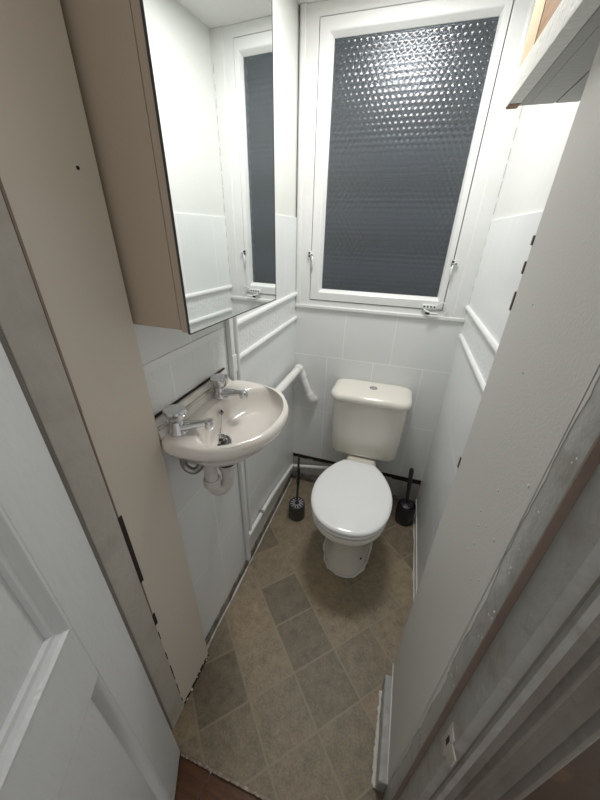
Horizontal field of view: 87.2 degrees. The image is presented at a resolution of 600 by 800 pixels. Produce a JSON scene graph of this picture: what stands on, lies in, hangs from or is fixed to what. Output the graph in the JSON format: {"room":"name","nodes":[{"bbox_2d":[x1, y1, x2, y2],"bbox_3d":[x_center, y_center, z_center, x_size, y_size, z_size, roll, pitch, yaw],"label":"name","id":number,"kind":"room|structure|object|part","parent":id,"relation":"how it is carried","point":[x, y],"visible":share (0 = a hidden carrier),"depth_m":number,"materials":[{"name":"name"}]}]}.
{"room":"bathroom","nodes":[
{"label":"bathroom","id":0,"kind":"room"},
{"bbox_2d":[0,0,299,704],"bbox_3d":[-0.244,-0.211,1.208,0.152,2.245,1.394,10,29,15],"label":"wall","id":1,"kind":"structure","parent":0,"point":[51,189],"depth_m":0.69,"materials":[{"name":"brown paint"}]},
{"bbox_2d":[0,342,179,799],"bbox_3d":[-0.329,0.446,0.260,0.043,1.964,0.700,-3,28,-9],"label":"door","id":2,"kind":"structure","parent":1,"relation":"in","point":[82,717],"depth_m":0.45,"materials":[{"name":"grey wood"}]},
{"bbox_3d":[-0.343,0.011,0.170,0.012,0.892,0.235,-3,28,-9],"label":"panel","id":3,"kind":"part","parent":2,"relation":"part of","materials":[{"name":"grey wood"}]},
{"bbox_3d":[-0.328,0.010,0.172,0.018,0.892,0.235,-3,28,-9],"label":"panel moulding","id":4,"kind":"part","parent":2,"relation":"part of","materials":[{"name":"grey wood"}]},
{"bbox_3d":[-0.334,0.531,0.306,0.038,0.153,0.490,-3,28,-9],"label":"rail","id":5,"kind":"part","parent":2,"relation":"part of","materials":[{"name":"grey wood"}]},
{"bbox_3d":[-0.365,0.852,0.620,0.012,0.710,0.235,-3,28,-9],"label":"panel","id":6,"kind":"part","parent":2,"relation":"part of","materials":[{"name":"grey wood"}]},
{"bbox_3d":[-0.352,0.851,0.622,0.013,0.710,0.235,-3,28,-9],"label":"panel moulding","id":7,"kind":"part","parent":2,"relation":"part of","materials":[{"name":"grey wood"}]},
{"bbox_2d":[0,190,183,728],"bbox_3d":[-0.480,0.210,0.616,0.148,2.050,0.120,10,29,15],"label":"door frame","id":8,"kind":"structure","parent":1,"relation":"attached to","point":[26,338],"depth_m":0.54,"materials":[{"name":"grey paint"}]},
{"bbox_2d":[60,0,275,334],"bbox_3d":[-0.207,-0.535,0.640,0.170,0.697,0.404,10,29,15],"label":"upper cabinet","id":9,"kind":"object","parent":1,"relation":"attached to","point":[177,96],"visible":0.93,"depth_m":0.56,"materials":[{"name":"beige laminate"}]},
{"bbox_3d":[-0.147,-0.526,0.625,0.016,0.694,0.402,11,30,18],"label":"door","id":10,"kind":"part","parent":9,"relation":"part of","materials":[{"name":"beige laminate"}]},
{"bbox_2d":[143,0,275,332],"bbox_3d":[-0.138,-0.524,0.621,0.004,0.694,0.402,11,30,18],"label":"mirror","id":11,"kind":"object","parent":9,"relation":"attached to","point":[212,60],"depth_m":0.60,"materials":[{"name":"mirror"}]},
{"bbox_2d":[143,327,223,373],"bbox_3d":[-0.305,-0.141,0.857,0.005,0.022,0.376,10,29,15],"label":"rail","id":12,"kind":"object","parent":1,"relation":"attached to","point":[166,358],"visible":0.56,"depth_m":0.83,"materials":[{"name":"white paint"}]},
{"bbox_2d":[154,368,288,495],"bbox_3d":[-0.180,0.121,0.947,0.277,0.338,0.400,10,29,15],"label":"basin","id":13,"kind":"object","parent":1,"relation":"attached to","point":[222,422],"visible":1,"depth_m":0.90,"materials":[{"name":"white ceramic"}]},
{"bbox_3d":[-0.261,0.064,0.798,0.087,0.029,0.038,-2,28,-6],"label":"spout","id":14,"kind":"part","parent":13,"relation":"part of","materials":[{"name":"silver metal"}]},
{"bbox_3d":[-0.177,0.089,0.929,0.274,0.132,0.400,10,29,15],"label":"bowl","id":15,"kind":"part","parent":13,"relation":"part of","materials":[{"name":"white ceramic"}]},
{"bbox_3d":[-0.199,-0.020,0.957,0.087,0.029,0.038,10,29,15],"label":"spout","id":16,"kind":"part","parent":13,"relation":"part of","materials":[{"name":"silver metal"}]},
{"bbox_2d":[225,316,251,560],"bbox_3d":[-0.237,0.228,1.300,0.019,1.281,0.059,10,29,15],"label":"riser pipe","id":17,"kind":"object","parent":1,"relation":"attached to","point":[231,324],"visible":0.59,"depth_m":1.30,"materials":[{"name":"paint"}]},
{"bbox_2d":[205,470,292,649],"bbox_3d":[-0.218,0.755,1.732,0.021,0.052,1.112,10,29,15],"label":"baseboard","id":18,"kind":"structure","parent":1,"relation":"attached to","point":[210,635],"depth_m":1.55,"materials":[{"name":"white wood"}]},
{"bbox_2d":[240,316,296,359],"bbox_3d":[-0.121,-0.294,1.413,0.012,0.021,0.659,10,29,15],"label":"rail","id":19,"kind":"object","parent":1,"relation":"attached to","point":[256,345],"visible":0.83,"depth_m":1.33,"materials":[{"name":"white paint"}]},
{"bbox_2d":[249,464,329,536],"bbox_3d":[-0.013,0.566,1.791,0.301,0.118,0.681,10,29,15],"label":"supply pipe","id":20,"kind":"object","parent":1,"relation":"attached to","point":[261,511],"visible":0.99,"depth_m":1.80,"materials":[{"name":"white plastic"}]},
{"bbox_2d":[275,364,317,403],"bbox_3d":[-0.076,0.070,1.505,0.128,0.261,0.799,10,29,15],"label":"pipe","id":21,"kind":"object","parent":1,"relation":"attached to","point":[298,370],"visible":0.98,"depth_m":1.74,"materials":[{"name":"white plastic"}]},
{"bbox_2d":[293,364,302,374],"bbox_3d":[-0.012,-0.169,1.742,0.050,0.050,0.041,10,29,15],"label":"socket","id":22,"kind":"object","parent":21,"relation":"attached to","point":[298,366],"depth_m":1.73,"materials":[{"name":"white plastic"}]},
{"bbox_2d":[237,0,535,353],"bbox_3d":[0.257,-0.721,0.954,0.831,1.083,1.025,10,29,15],"label":"window","id":23,"kind":"structure","parent":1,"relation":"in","point":[407,135],"depth_m":1.26,"materials":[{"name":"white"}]},
{"bbox_3d":[0.369,-0.438,1.563,0.820,0.018,0.041,10,29,15],"label":"sill","id":24,"kind":"part","parent":23,"relation":"part of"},
{"bbox_3d":[0.385,-0.917,1.324,0.565,0.907,0.006,10,29,15],"label":"glass pane","id":25,"kind":"part","parent":23,"relation":"part of","materials":[{"name":"grey glass"}]},
{"bbox_2d":[170,475,413,799],"bbox_3d":[-0.298,1.211,0.970,2.397,0.040,3.150,10,29,15],"label":"floor","id":26,"kind":"structure","parent":0,"point":[283,703],"depth_m":1.22,"materials":[{"name":"tile"}]},
{"bbox_2d":[180,751,271,799],"bbox_3d":[-0.121,1.201,0.957,0.700,0.011,0.010,10,29,15],"label":"trim","id":27,"kind":"structure","parent":26,"relation":"on","point":[238,784],"depth_m":0.98,"materials":[{"name":"silver metal"}]},
{"bbox_2d":[289,497,304,521],"bbox_3d":[-0.019,0.650,1.879,0.097,0.105,0.097,10,29,15],"label":"brush holder","id":28,"kind":"object","parent":26,"relation":"on","point":[296,511],"visible":0.9,"depth_m":1.85,"materials":[{"name":"grey plastic"}]},
{"bbox_2d":[295,454,299,503],"bbox_3d":[-0.015,0.485,1.790,0.060,0.451,0.059,10,29,15],"label":"toilet brush","id":29,"kind":"object","parent":28,"relation":"in","point":[298,462],"visible":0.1,"depth_m":1.76,"materials":[{"name":"grey plastic"}]},
{"bbox_2d":[311,379,411,577],"bbox_3d":[0.283,0.413,1.596,0.406,0.810,0.728,10,29,15],"label":"toilet","id":30,"kind":"object","parent":26,"relation":"on","point":[351,500],"visible":1,"depth_m":1.57,"materials":[{"name":"white ceramic"}]},
{"bbox_3d":[0.242,0.459,1.484,0.362,0.019,0.466,10,29,15],"label":"seat","id":31,"kind":"part","parent":30,"relation":"part of","materials":[{"name":"white plastic"}]},
{"bbox_3d":[0.243,0.437,1.474,0.368,0.024,0.472,10,29,15],"label":"lid","id":32,"kind":"part","parent":30,"relation":"part of","materials":[{"name":"white plastic"}]},
{"bbox_3d":[0.371,-0.033,1.637,0.406,0.051,0.211,10,29,15],"label":"cistern lid","id":33,"kind":"part","parent":30,"relation":"part of","materials":[{"name":"white ceramic"}]},
{"bbox_2d":[395,498,415,525],"bbox_3d":[0.620,0.662,1.860,0.106,0.130,0.106,10,29,15],"label":"brush holder","id":34,"kind":"object","parent":26,"relation":"on","point":[403,517],"visible":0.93,"depth_m":1.82,"materials":[{"name":"black plastic"}]},
{"bbox_2d":[399,468,413,509],"bbox_3d":[0.621,0.541,1.796,0.082,0.368,0.082,10,29,15],"label":"toilet brush","id":35,"kind":"object","parent":34,"relation":"in","point":[406,504],"visible":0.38,"depth_m":1.80,"materials":[{"name":"black plastic"}]},
{"bbox_3d":[0.612,0.494,1.776,0.038,0.266,0.024,26,36,38],"label":"handle","id":36,"kind":"part","parent":35,"relation":"part of","materials":[{"name":"black plastic"}]},
{"bbox_2d":[296,0,325,6],"bbox_3d":[0.214,-1.125,0.505,1.050,0.050,1.550,10,29,15],"label":"ceiling","id":37,"kind":"structure","parent":0,"point":[299,2],"depth_m":1.14,"materials":[{"name":"white paint"}]},
{"bbox_2d":[293,307,463,502],"bbox_3d":[0.371,0.057,1.882,1.060,1.165,0.120,10,29,15],"label":"wall","id":38,"kind":"structure","parent":0,"point":[417,355],"depth_m":1.70,"materials":[{"name":"white tile"}]},
{"bbox_2d":[295,470,412,501],"bbox_3d":[0.337,0.579,2.089,0.780,0.048,0.029,10,29,15],"label":"baseboard","id":39,"kind":"structure","parent":38,"relation":"attached to","point":[309,477],"depth_m":2.15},
{"bbox_2d":[384,43,599,792],"bbox_3d":[0.433,0.160,0.547,0.214,2.245,0.331,10,29,15],"label":"wall","id":40,"kind":"structure","parent":0,"point":[547,356],"depth_m":0.48,"materials":[{"name":"grey paint"}]},
{"bbox_2d":[371,663,393,792],"bbox_3d":[0.285,1.097,1.082,0.041,0.089,0.312,10,29,15],"label":"baseboard","id":41,"kind":"structure","parent":40,"relation":"attached to","point":[380,767],"depth_m":1.03,"materials":[{"name":"grey paint"}]},
{"bbox_2d":[442,722,456,766],"bbox_3d":[0.257,0.595,0.542,0.006,0.075,0.041,5,28,7],"label":"strike plate","id":42,"kind":"object","parent":40,"relation":"attached to","point":[448,738],"visible":1,"depth_m":0.54,"materials":[{"name":"grey paint"}]},
{"bbox_2d":[383,363,599,799],"bbox_3d":[0.314,0.333,0.424,0.111,2.050,0.104,10,29,15],"label":"door frame","id":43,"kind":"structure","parent":40,"relation":"attached to","point":[551,560],"depth_m":0.38,"materials":[{"name":"grey paint"}]},
{"bbox_2d":[417,101,579,589],"bbox_3d":[0.685,-0.132,1.105,0.120,2.245,1.070,10,29,15],"label":"wall","id":44,"kind":"structure","parent":0,"point":[544,129],"depth_m":1.08,"materials":[{"name":"paint"}]},
{"bbox_2d":[412,499,416,601],"bbox_3d":[0.583,0.848,1.598,0.022,0.052,0.926,10,29,15],"label":"baseboard","id":45,"kind":"structure","parent":44,"relation":"attached to","point":[414,572],"depth_m":1.65,"materials":[{"name":"paint"}]},
{"bbox_2d":[459,333,485,392],"bbox_3d":[0.605,-0.099,1.083,0.012,0.021,0.905,10,29,15],"label":"rail","id":46,"kind":"object","parent":44,"relation":"attached to","point":[481,382],"visible":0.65,"depth_m":1.12,"materials":[{"name":"white paint"}]},
{"bbox_2d":[505,0,599,108],"bbox_3d":[0.426,-0.703,0.295,0.137,0.482,0.651,10,29,15],"label":"upper cabinet","id":47,"kind":"object","parent":44,"relation":"attached to","point":[562,42],"visible":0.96,"depth_m":0.53,"materials":[{"name":"white wood"}]},
{"bbox_3d":[0.360,-0.711,0.253,0.015,0.431,0.547,10,29,15],"label":"cupboard door","id":48,"kind":"part","parent":47,"relation":"part of","materials":[{"name":"wood"}]},
{"bbox_2d":[523,738,599,799],"bbox_3d":[0.872,0.367,0.225,1.063,2.285,0.080,10,29,15],"label":"wall","id":49,"kind":"structure","parent":0,"point":[579,779],"depth_m":0.44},
{"bbox_2d":[429,576,599,799],"bbox_3d":[0.311,0.362,0.378,0.085,2.058,0.022,13,30,21],"label":"trim","id":50,"kind":"structure","parent":49,"relation":"attached to","point":[560,719],"depth_m":0.40,"materials":[{"name":"grey paint"}]}
]}

